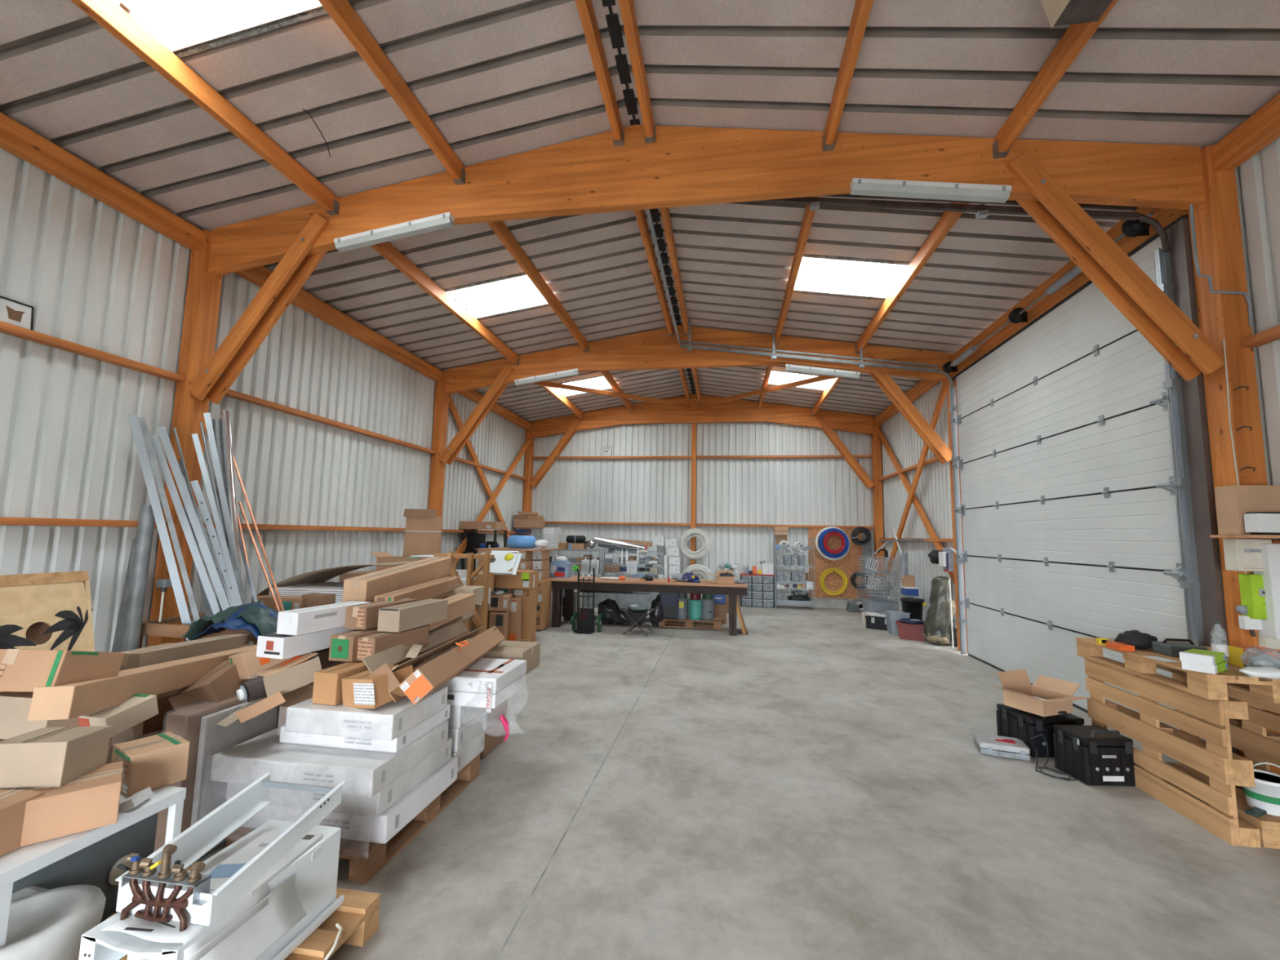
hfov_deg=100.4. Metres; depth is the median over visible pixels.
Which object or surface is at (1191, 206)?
conduit
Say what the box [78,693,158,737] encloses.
carton
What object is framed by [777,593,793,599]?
hose
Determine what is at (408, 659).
cardboard box
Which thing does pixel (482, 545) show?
tool case
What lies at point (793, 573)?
storage jar
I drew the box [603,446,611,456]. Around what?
framed notice
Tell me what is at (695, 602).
bottle
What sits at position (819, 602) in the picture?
baseboard
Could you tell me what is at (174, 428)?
rod
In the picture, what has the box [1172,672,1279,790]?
wooden pallet
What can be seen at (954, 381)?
door frame
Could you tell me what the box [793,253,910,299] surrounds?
window
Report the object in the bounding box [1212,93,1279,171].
beam
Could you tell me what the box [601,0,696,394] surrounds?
ceiling vent
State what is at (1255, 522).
box
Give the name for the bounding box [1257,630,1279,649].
box
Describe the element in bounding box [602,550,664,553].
wire tray
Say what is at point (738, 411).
rafter
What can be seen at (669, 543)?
box
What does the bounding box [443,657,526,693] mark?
flat box
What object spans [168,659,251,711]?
cardboard box
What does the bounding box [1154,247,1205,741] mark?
door track
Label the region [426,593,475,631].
carton
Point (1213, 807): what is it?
wooden pallet
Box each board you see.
[0,570,94,692]
[257,560,415,595]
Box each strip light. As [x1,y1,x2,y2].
[333,212,454,252]
[514,368,578,386]
[785,364,860,378]
[849,177,1012,203]
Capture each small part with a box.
[718,564,724,568]
[730,564,737,569]
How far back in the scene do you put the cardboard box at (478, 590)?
4.89 m
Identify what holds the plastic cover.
on the carton at (501, 602)
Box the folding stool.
[622,607,654,636]
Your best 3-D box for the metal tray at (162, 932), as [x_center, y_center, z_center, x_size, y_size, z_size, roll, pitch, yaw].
[-1.488,1.439,1.764,0.309,0.086,0.300,0,-6,9]
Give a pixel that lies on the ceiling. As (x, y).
(496, 78)
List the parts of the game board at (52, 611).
panel, rail, rail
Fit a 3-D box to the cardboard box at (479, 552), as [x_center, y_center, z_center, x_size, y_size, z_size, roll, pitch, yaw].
[-2.598,1.357,9.665,0.522,0.176,0.452,0,-6,9]
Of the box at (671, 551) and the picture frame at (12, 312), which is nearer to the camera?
the picture frame at (12, 312)
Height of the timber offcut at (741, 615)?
0.658 m
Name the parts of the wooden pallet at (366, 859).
board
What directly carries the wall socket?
attached to the column at (1220, 246)
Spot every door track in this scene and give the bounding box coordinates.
[949,386,967,654]
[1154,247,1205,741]
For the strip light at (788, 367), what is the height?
0.277 m
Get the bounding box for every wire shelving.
[542,547,604,576]
[601,549,666,577]
[773,537,814,610]
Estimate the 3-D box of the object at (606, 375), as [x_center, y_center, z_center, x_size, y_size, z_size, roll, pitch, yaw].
[-0.604,-2.187,12.168,0.090,0.177,4.615,0,-6,9]
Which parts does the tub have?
blue lid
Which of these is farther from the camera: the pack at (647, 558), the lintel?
the pack at (647, 558)
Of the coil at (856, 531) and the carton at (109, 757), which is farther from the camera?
the coil at (856, 531)
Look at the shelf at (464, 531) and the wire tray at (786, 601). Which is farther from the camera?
the wire tray at (786, 601)
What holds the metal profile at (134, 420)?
on the floor
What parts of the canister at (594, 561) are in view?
label plate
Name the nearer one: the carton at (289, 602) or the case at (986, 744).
the case at (986, 744)
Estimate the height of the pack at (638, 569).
0.099 m
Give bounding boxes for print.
[78,717,89,726]
[263,651,279,655]
[266,640,274,650]
[280,655,307,667]
[282,600,291,610]
[497,588,507,592]
[549,564,555,573]
[554,571,564,577]
[556,566,564,572]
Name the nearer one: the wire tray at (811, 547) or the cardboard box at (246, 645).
the cardboard box at (246, 645)
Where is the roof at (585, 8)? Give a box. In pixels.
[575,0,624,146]
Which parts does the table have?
leg, leg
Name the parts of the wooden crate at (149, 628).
corner post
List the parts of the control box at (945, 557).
white panel, dark panel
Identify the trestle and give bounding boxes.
[433,551,494,642]
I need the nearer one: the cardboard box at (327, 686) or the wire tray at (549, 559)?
the cardboard box at (327, 686)
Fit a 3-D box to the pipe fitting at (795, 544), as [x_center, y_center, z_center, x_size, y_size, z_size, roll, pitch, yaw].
[3.848,1.605,13.082,0.166,0.191,0.063,0,-6,9]
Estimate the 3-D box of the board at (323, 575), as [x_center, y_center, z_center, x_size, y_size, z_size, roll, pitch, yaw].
[-3.344,1.150,6.177,1.616,0.412,0.858,1,-6,-1]
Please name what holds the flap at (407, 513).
attached to the carton at (423, 535)
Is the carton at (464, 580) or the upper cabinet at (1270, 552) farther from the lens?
the carton at (464, 580)
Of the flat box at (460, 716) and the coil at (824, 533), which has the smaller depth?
the flat box at (460, 716)
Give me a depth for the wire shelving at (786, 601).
12.94 m
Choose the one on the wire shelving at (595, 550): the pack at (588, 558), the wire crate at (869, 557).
the pack at (588, 558)
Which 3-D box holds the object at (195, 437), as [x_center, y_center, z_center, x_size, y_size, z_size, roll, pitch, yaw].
[-3.903,0.846,5.074,1.043,2.608,0.052,1,-6,3]
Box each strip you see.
[485,683,492,712]
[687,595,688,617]
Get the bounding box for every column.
[146,229,222,646]
[428,370,448,516]
[521,422,533,535]
[871,417,884,591]
[946,353,960,650]
[1187,144,1279,774]
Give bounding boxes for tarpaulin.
[182,600,279,640]
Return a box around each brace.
[187,212,328,404]
[439,364,514,465]
[448,394,510,538]
[456,438,530,562]
[528,418,580,487]
[530,381,690,408]
[697,375,837,407]
[815,414,875,488]
[862,351,951,463]
[877,426,955,584]
[885,381,946,574]
[1006,151,1229,381]
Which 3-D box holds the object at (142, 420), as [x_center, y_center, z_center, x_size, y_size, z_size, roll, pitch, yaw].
[-4.114,0.783,4.796,0.907,2.681,0.043,3,-6,-16]
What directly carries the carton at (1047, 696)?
on the tool case at (1013, 722)
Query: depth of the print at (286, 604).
5.48 m
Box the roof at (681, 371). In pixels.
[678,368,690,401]
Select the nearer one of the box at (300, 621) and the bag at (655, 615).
the box at (300, 621)
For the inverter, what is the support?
attached to the column at (1220, 246)
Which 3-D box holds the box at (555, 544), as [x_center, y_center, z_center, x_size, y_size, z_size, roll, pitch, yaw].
[-2.098,1.641,13.476,0.153,0.161,0.250,0,-6,9]
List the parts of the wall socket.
grey knob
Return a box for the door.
[950,235,1187,729]
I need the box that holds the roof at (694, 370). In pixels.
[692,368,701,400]
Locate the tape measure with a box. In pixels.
[1095,637,1107,645]
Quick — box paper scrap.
[118,786,153,812]
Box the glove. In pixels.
[1114,630,1157,648]
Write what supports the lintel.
attached to the column at (948, 384)
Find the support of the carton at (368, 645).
on the cardboard box at (327, 686)
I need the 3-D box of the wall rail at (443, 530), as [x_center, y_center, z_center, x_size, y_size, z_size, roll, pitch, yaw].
[-3.518,1.192,12.265,0.110,0.060,4.450,0,-6,9]
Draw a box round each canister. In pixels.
[581,557,590,575]
[591,557,599,575]
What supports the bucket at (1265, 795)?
on the wooden pallet at (1268, 825)
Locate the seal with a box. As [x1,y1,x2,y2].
[951,214,1188,381]
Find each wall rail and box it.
[0,320,183,381]
[0,516,167,527]
[203,522,405,531]
[224,389,435,453]
[442,528,524,533]
[453,457,527,479]
[533,455,691,459]
[545,521,690,525]
[695,523,874,528]
[696,454,871,458]
[878,456,939,480]
[880,537,952,542]
[1240,324,1279,346]
[1271,540,1279,543]
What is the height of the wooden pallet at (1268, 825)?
0.144 m
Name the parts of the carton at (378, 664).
panel, panel, panel, panel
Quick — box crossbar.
[645,208,679,343]
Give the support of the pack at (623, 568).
on the wire shelving at (613, 563)
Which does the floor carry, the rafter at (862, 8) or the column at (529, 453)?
the column at (529, 453)
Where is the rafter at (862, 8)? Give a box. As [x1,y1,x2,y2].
[822,0,873,151]
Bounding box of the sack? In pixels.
[928,550,942,564]
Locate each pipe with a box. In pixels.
[111,539,135,652]
[120,505,155,652]
[232,453,284,611]
[237,514,251,573]
[238,502,280,611]
[238,529,257,602]
[901,552,907,574]
[948,578,954,648]
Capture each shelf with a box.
[464,530,505,532]
[475,546,561,551]
[573,589,659,614]
[1209,534,1279,538]
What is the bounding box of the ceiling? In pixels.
[0,0,1279,422]
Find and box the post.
[689,422,696,599]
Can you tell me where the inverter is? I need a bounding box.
[1238,573,1266,619]
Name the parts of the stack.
white panel, white panel, white panel, white panel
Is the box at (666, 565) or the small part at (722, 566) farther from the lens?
the box at (666, 565)
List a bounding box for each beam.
[0,111,204,250]
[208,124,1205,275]
[233,266,443,382]
[444,324,950,394]
[457,389,530,430]
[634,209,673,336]
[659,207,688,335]
[874,378,940,425]
[952,206,1168,364]
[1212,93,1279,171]
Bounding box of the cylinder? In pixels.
[565,535,586,543]
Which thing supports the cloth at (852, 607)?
on the floor
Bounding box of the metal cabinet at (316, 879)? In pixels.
[78,819,344,959]
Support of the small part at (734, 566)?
in the wire crate at (731, 564)
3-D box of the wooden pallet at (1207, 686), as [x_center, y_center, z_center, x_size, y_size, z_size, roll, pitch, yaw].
[3.844,1.286,3.676,0.800,0.144,1.200,0,-6,9]
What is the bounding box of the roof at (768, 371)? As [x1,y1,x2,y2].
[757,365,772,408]
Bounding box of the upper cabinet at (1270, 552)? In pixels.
[1253,543,1279,639]
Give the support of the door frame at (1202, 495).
attached to the wall at (1258, 178)
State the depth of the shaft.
5.73 m
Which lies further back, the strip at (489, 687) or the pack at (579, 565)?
the pack at (579, 565)
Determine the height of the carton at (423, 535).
1.955 m
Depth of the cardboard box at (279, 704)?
3.48 m
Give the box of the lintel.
[951,208,1188,377]
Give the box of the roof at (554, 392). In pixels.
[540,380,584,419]
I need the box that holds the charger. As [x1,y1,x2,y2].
[485,541,497,547]
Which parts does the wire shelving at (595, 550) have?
post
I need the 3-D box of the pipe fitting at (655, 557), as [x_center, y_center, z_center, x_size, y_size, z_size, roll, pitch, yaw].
[0.350,1.829,12.596,0.206,0.131,0.087,1,-6,3]
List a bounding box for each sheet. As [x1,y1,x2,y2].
[0,884,106,959]
[186,873,306,959]
[862,529,872,574]
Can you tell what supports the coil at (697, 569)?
on the box
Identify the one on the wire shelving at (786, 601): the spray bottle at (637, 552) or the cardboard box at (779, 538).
the cardboard box at (779, 538)
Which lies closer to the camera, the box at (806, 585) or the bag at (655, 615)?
the bag at (655, 615)
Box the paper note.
[1143,656,1179,662]
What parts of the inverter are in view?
display frame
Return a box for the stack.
[268,582,343,603]
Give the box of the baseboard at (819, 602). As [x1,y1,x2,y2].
[686,595,862,608]
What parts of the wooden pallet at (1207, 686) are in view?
board, board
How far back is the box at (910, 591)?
10.29 m
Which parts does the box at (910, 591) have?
lid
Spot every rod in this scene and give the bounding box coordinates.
[173,426,222,610]
[199,422,228,551]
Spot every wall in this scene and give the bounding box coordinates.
[0,139,525,652]
[530,422,875,599]
[880,381,956,626]
[1235,136,1279,540]
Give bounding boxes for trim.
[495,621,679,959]
[564,25,676,109]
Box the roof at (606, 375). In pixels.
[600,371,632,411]
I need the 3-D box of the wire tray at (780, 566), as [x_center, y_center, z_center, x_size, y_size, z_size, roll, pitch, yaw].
[3.781,2.116,13.120,0.902,0.044,0.409,0,-6,9]
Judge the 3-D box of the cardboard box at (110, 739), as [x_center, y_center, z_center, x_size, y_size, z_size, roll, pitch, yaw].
[-3.389,1.750,3.462,0.200,0.510,0.263,0,-6,14]
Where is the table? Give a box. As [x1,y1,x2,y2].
[0,785,186,947]
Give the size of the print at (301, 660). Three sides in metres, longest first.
0.119 x 0.102 x 0.030 m
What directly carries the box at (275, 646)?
on the cardboard box at (323, 655)
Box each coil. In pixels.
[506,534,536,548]
[679,528,711,559]
[681,564,714,597]
[787,591,810,600]
[815,526,850,559]
[818,528,848,557]
[819,568,848,595]
[823,531,844,554]
[850,526,871,545]
[850,571,867,588]
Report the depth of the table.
1.84 m
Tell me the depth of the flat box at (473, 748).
3.62 m
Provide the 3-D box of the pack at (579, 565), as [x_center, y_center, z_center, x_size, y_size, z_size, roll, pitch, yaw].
[-1.487,2.183,13.239,0.167,0.160,0.250,0,-6,9]
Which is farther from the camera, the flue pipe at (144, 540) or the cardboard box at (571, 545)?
the cardboard box at (571, 545)
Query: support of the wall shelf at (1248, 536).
attached to the wall at (1258, 178)
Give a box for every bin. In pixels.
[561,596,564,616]
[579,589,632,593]
[632,591,650,594]
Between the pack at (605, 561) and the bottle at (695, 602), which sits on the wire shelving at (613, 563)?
the pack at (605, 561)
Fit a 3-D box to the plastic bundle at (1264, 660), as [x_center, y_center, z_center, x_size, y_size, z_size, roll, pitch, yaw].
[3.757,1.098,3.211,0.188,0.173,0.149,-1,-6,21]
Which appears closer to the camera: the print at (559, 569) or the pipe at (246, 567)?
the pipe at (246, 567)
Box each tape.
[499,714,510,741]
[618,576,625,580]
[856,601,863,611]
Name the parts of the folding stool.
seat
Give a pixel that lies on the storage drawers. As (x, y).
(760, 590)
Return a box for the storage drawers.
[739,573,774,608]
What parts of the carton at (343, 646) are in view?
green panel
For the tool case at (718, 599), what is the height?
0.260 m
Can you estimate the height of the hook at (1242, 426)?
0.037 m
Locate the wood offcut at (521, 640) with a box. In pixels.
[520,639,528,641]
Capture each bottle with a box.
[620,549,623,563]
[625,551,628,563]
[636,546,639,564]
[679,593,688,619]
[688,593,702,620]
[701,594,714,620]
[1210,621,1229,662]
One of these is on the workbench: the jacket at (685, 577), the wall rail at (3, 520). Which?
the jacket at (685, 577)
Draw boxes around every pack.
[568,557,577,562]
[575,557,583,562]
[575,564,581,571]
[583,554,592,561]
[604,556,612,562]
[612,557,620,562]
[620,566,626,571]
[628,555,636,559]
[637,566,644,571]
[644,555,653,562]
[644,564,652,571]
[653,555,661,562]
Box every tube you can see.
[212,418,233,605]
[220,409,241,575]
[594,537,648,550]
[597,543,646,555]
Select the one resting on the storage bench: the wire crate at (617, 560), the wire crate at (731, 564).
the wire crate at (617, 560)
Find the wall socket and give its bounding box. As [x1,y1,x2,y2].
[1235,604,1262,636]
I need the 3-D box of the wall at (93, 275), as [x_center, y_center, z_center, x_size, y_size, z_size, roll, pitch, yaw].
[-4.617,-0.252,5.926,0.041,4.719,18.131,0,-6,9]
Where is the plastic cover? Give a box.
[490,589,504,595]
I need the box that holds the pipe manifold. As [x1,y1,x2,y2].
[117,844,211,931]
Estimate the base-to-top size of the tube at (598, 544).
0.307 m
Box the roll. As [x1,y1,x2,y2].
[656,545,665,578]
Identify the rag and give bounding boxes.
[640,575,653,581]
[735,579,745,583]
[1244,807,1266,817]
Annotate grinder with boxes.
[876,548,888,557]
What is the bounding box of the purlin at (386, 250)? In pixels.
[370,241,519,364]
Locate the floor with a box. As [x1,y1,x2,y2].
[186,604,1279,959]
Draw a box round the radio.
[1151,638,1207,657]
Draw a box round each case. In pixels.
[465,533,485,551]
[479,542,499,548]
[712,594,725,604]
[805,573,813,580]
[973,733,1030,760]
[995,703,1084,757]
[1053,724,1135,786]
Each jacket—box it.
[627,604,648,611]
[671,572,701,582]
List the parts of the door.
panel, panel, panel, panel, panel, panel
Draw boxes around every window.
[151,0,327,57]
[445,271,549,319]
[560,375,612,396]
[768,369,827,390]
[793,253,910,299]
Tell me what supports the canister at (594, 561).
in the wire crate at (586, 557)
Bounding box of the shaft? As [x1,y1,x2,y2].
[942,211,1154,373]
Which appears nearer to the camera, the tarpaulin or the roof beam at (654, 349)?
the tarpaulin
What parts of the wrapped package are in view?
pale panel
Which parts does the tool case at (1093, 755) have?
lid, handle, grey plate, name plate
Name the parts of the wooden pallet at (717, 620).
board, board, board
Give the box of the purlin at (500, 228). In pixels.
[486,221,589,351]
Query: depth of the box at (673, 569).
12.58 m
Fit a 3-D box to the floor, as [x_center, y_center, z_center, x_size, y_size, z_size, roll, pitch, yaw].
[-0.425,2.072,2.585,9.870,0.200,23.380,0,-6,9]
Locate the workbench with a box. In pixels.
[545,575,748,635]
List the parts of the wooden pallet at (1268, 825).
board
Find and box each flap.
[403,508,436,516]
[423,576,462,599]
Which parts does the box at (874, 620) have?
lid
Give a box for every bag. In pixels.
[534,539,547,548]
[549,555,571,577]
[597,598,619,623]
[611,608,631,625]
[648,594,662,626]
[791,590,808,595]
[863,575,893,599]
[922,576,955,645]
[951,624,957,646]
[1239,666,1279,679]
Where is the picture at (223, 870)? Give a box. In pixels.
[208,862,246,878]
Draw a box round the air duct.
[1040,0,1112,28]
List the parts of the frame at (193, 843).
plate, rail, rail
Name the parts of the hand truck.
red plate, toe plate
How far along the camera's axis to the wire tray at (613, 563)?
12.93 m
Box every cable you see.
[324,923,342,959]
[1029,733,1079,781]
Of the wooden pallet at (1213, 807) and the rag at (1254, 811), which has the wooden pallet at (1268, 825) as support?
the rag at (1254, 811)
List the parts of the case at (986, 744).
handle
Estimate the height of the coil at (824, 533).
0.734 m
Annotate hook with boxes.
[1233,386,1248,391]
[1235,426,1252,430]
[1239,466,1255,471]
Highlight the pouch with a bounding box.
[1106,641,1135,651]
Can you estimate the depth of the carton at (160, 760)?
2.22 m
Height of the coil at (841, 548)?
0.542 m
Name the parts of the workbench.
leg, leg, leg, foot plate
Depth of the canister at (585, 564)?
12.77 m
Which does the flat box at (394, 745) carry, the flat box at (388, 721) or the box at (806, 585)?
the flat box at (388, 721)
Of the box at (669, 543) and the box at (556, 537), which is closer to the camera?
the box at (669, 543)
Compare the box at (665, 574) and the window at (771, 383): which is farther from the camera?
the box at (665, 574)
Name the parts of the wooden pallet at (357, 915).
board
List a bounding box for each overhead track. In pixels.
[680,320,954,390]
[749,194,1170,252]
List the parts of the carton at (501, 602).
black panel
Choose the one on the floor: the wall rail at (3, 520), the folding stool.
the folding stool
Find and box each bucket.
[897,597,902,610]
[899,597,926,620]
[1242,762,1279,816]
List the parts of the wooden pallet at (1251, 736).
board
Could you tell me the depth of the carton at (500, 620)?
7.71 m
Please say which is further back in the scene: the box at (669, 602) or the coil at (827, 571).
the coil at (827, 571)
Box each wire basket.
[866,558,879,570]
[866,576,879,590]
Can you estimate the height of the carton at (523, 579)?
0.264 m
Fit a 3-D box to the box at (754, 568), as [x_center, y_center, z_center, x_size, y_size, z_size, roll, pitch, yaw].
[2.861,2.254,13.334,0.094,0.190,0.120,0,-6,9]
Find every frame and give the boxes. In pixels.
[0,295,34,330]
[115,773,346,925]
[953,379,968,653]
[1165,217,1238,755]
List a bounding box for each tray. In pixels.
[101,871,268,959]
[489,550,522,575]
[549,559,604,562]
[555,548,604,551]
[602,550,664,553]
[602,562,662,566]
[606,573,616,577]
[617,573,631,577]
[632,573,644,577]
[644,573,657,578]
[774,564,813,568]
[774,580,813,584]
[774,585,813,590]
[774,598,813,603]
[774,600,813,605]
[775,546,813,549]
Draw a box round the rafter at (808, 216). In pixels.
[774,195,819,345]
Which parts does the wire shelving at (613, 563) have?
post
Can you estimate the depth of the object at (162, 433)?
4.95 m
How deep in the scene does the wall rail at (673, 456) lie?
14.39 m
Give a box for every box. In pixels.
[0,691,79,739]
[0,725,111,789]
[106,737,112,763]
[111,728,134,744]
[128,688,182,737]
[134,642,172,649]
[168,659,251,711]
[182,644,256,688]
[210,720,448,797]
[226,737,452,817]
[240,756,457,844]
[256,626,354,658]
[275,704,279,728]
[276,600,369,635]
[277,681,313,727]
[279,703,450,752]
[284,685,448,741]
[285,648,346,670]
[301,593,338,608]
[311,660,398,705]
[339,569,448,599]
[341,664,413,708]
[377,599,448,632]
[398,652,422,667]
[409,555,433,557]
[421,640,447,663]
[433,638,540,675]
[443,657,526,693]
[446,705,485,728]
[447,673,525,708]
[448,709,487,751]
[450,585,484,604]
[451,633,463,640]
[451,729,484,773]
[456,569,466,577]
[460,520,506,529]
[465,571,494,630]
[470,604,480,638]
[477,550,506,559]
[477,560,483,570]
[480,698,507,759]
[506,550,532,560]
[511,560,532,569]
[513,515,526,519]
[513,519,545,528]
[517,511,538,515]
[526,515,543,519]
[531,550,549,560]
[531,559,549,570]
[533,568,549,580]
[543,527,553,533]
[543,534,553,541]
[545,541,553,548]
[552,527,561,533]
[553,534,561,541]
[553,542,561,548]
[558,542,568,549]
[567,542,586,549]
[575,592,582,613]
[604,564,620,572]
[626,560,637,573]
[649,567,657,573]
[653,535,665,546]
[657,574,663,578]
[659,592,679,619]
[663,555,668,563]
[663,563,668,572]
[663,571,668,578]
[664,538,677,547]
[667,546,679,555]
[668,555,680,565]
[669,564,680,573]
[752,566,756,573]
[757,568,761,574]
[761,563,768,574]
[768,563,773,574]
[773,527,787,530]
[773,530,787,534]
[774,534,786,544]
[804,581,813,589]
[862,600,894,613]
[862,611,875,626]
[865,612,887,630]
[900,586,918,595]
[901,574,915,586]
[938,547,954,572]
[1179,648,1226,665]
[1181,661,1227,674]
[1214,484,1279,534]
[1222,538,1271,571]
[1243,511,1279,535]
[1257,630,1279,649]
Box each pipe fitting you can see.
[639,549,648,554]
[650,554,658,559]
[778,540,788,546]
[792,547,797,555]
[793,541,799,548]
[800,544,808,550]
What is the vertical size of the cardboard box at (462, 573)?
0.108 m
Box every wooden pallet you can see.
[106,867,380,959]
[225,753,479,883]
[657,616,721,629]
[1075,636,1279,703]
[1084,657,1261,848]
[1163,761,1279,848]
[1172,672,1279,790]
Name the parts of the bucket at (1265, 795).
handle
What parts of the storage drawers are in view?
drawer, drawer, drawer, drawer, drawer, drawer, drawer, drawer, drawer, drawer, drawer, drawer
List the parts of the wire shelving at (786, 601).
post, post, post, post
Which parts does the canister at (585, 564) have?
label plate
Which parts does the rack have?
leg, leg, leg, leg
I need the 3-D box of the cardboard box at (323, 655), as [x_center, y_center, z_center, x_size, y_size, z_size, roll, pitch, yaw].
[-2.013,1.143,3.377,0.170,0.158,0.404,0,-6,11]
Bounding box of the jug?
[604,555,613,558]
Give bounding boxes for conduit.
[1189,204,1253,326]
[1222,338,1239,484]
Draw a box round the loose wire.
[302,108,330,157]
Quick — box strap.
[455,640,468,651]
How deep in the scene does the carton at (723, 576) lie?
9.59 m
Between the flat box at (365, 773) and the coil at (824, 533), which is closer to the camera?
the flat box at (365, 773)
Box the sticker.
[311,845,322,860]
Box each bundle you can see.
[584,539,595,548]
[1240,646,1279,669]
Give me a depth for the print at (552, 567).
10.21 m
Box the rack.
[461,528,506,571]
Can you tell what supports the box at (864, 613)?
on the floor
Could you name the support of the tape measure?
on the wooden pallet at (1207, 686)
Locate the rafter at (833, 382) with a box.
[811,377,842,415]
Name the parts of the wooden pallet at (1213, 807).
board, board, board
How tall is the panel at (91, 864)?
0.520 m
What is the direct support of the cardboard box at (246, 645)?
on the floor
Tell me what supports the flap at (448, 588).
attached to the carton at (420, 592)
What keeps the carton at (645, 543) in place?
on the wire shelving at (613, 563)
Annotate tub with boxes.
[895,617,924,641]
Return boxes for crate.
[138,612,257,648]
[515,527,549,537]
[515,528,531,533]
[549,549,598,573]
[600,552,662,575]
[717,563,739,579]
[856,572,899,604]
[857,555,896,573]
[884,609,910,635]
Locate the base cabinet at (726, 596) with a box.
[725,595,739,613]
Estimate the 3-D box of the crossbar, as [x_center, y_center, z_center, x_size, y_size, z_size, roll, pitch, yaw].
[0.356,-2.608,7.230,0.035,0.035,4.200,0,-6,9]
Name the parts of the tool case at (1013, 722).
lid, handle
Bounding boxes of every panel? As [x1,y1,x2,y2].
[12,812,158,923]
[186,830,322,895]
[808,527,872,599]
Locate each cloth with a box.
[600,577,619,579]
[846,602,858,612]
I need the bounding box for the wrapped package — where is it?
[154,695,278,853]
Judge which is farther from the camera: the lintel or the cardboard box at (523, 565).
the cardboard box at (523, 565)
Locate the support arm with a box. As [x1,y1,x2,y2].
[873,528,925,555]
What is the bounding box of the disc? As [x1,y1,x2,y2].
[107,854,132,885]
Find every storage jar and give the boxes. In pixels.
[776,555,783,564]
[776,570,783,581]
[782,570,791,582]
[783,555,791,565]
[790,570,798,582]
[791,555,798,565]
[797,555,805,565]
[797,570,805,582]
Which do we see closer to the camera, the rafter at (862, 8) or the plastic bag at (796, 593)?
the rafter at (862, 8)
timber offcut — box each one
[736,597,746,631]
[736,601,746,635]
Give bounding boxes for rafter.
[70,0,339,215]
[318,0,465,184]
[532,394,872,438]
[618,0,655,143]
[774,195,819,345]
[811,377,842,415]
[822,0,873,151]
[855,202,968,353]
[992,0,1118,158]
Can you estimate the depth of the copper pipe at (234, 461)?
5.30 m
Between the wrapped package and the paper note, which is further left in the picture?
the wrapped package
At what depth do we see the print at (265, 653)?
2.99 m
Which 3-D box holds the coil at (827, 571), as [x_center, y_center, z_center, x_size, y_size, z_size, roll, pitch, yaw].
[4.774,2.509,13.147,0.672,0.668,0.080,0,-6,9]
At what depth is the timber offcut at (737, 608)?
9.34 m
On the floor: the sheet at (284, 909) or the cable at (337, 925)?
the cable at (337, 925)
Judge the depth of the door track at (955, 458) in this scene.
8.28 m
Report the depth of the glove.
3.86 m
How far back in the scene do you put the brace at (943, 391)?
10.34 m
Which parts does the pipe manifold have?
black lever, yellow lever, black lever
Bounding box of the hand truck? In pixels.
[570,564,602,632]
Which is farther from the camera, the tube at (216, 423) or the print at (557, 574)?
the print at (557, 574)
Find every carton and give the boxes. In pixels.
[0,648,124,692]
[0,789,44,857]
[20,760,123,847]
[26,644,257,720]
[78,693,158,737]
[106,729,165,764]
[111,731,190,796]
[119,633,249,671]
[216,652,321,727]
[228,647,285,679]
[251,595,305,611]
[328,626,379,662]
[342,555,451,602]
[344,598,417,630]
[356,625,429,661]
[361,621,484,702]
[370,551,428,571]
[373,576,460,602]
[398,626,505,705]
[402,516,443,556]
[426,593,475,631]
[428,610,474,633]
[460,577,466,586]
[476,587,490,604]
[488,594,511,611]
[488,610,508,640]
[493,569,538,589]
[497,588,515,597]
[507,597,522,640]
[514,587,537,641]
[536,579,551,630]
[604,537,652,546]
[708,569,737,583]
[991,669,1091,716]
[1228,644,1278,667]
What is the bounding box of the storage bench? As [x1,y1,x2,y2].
[551,588,654,609]

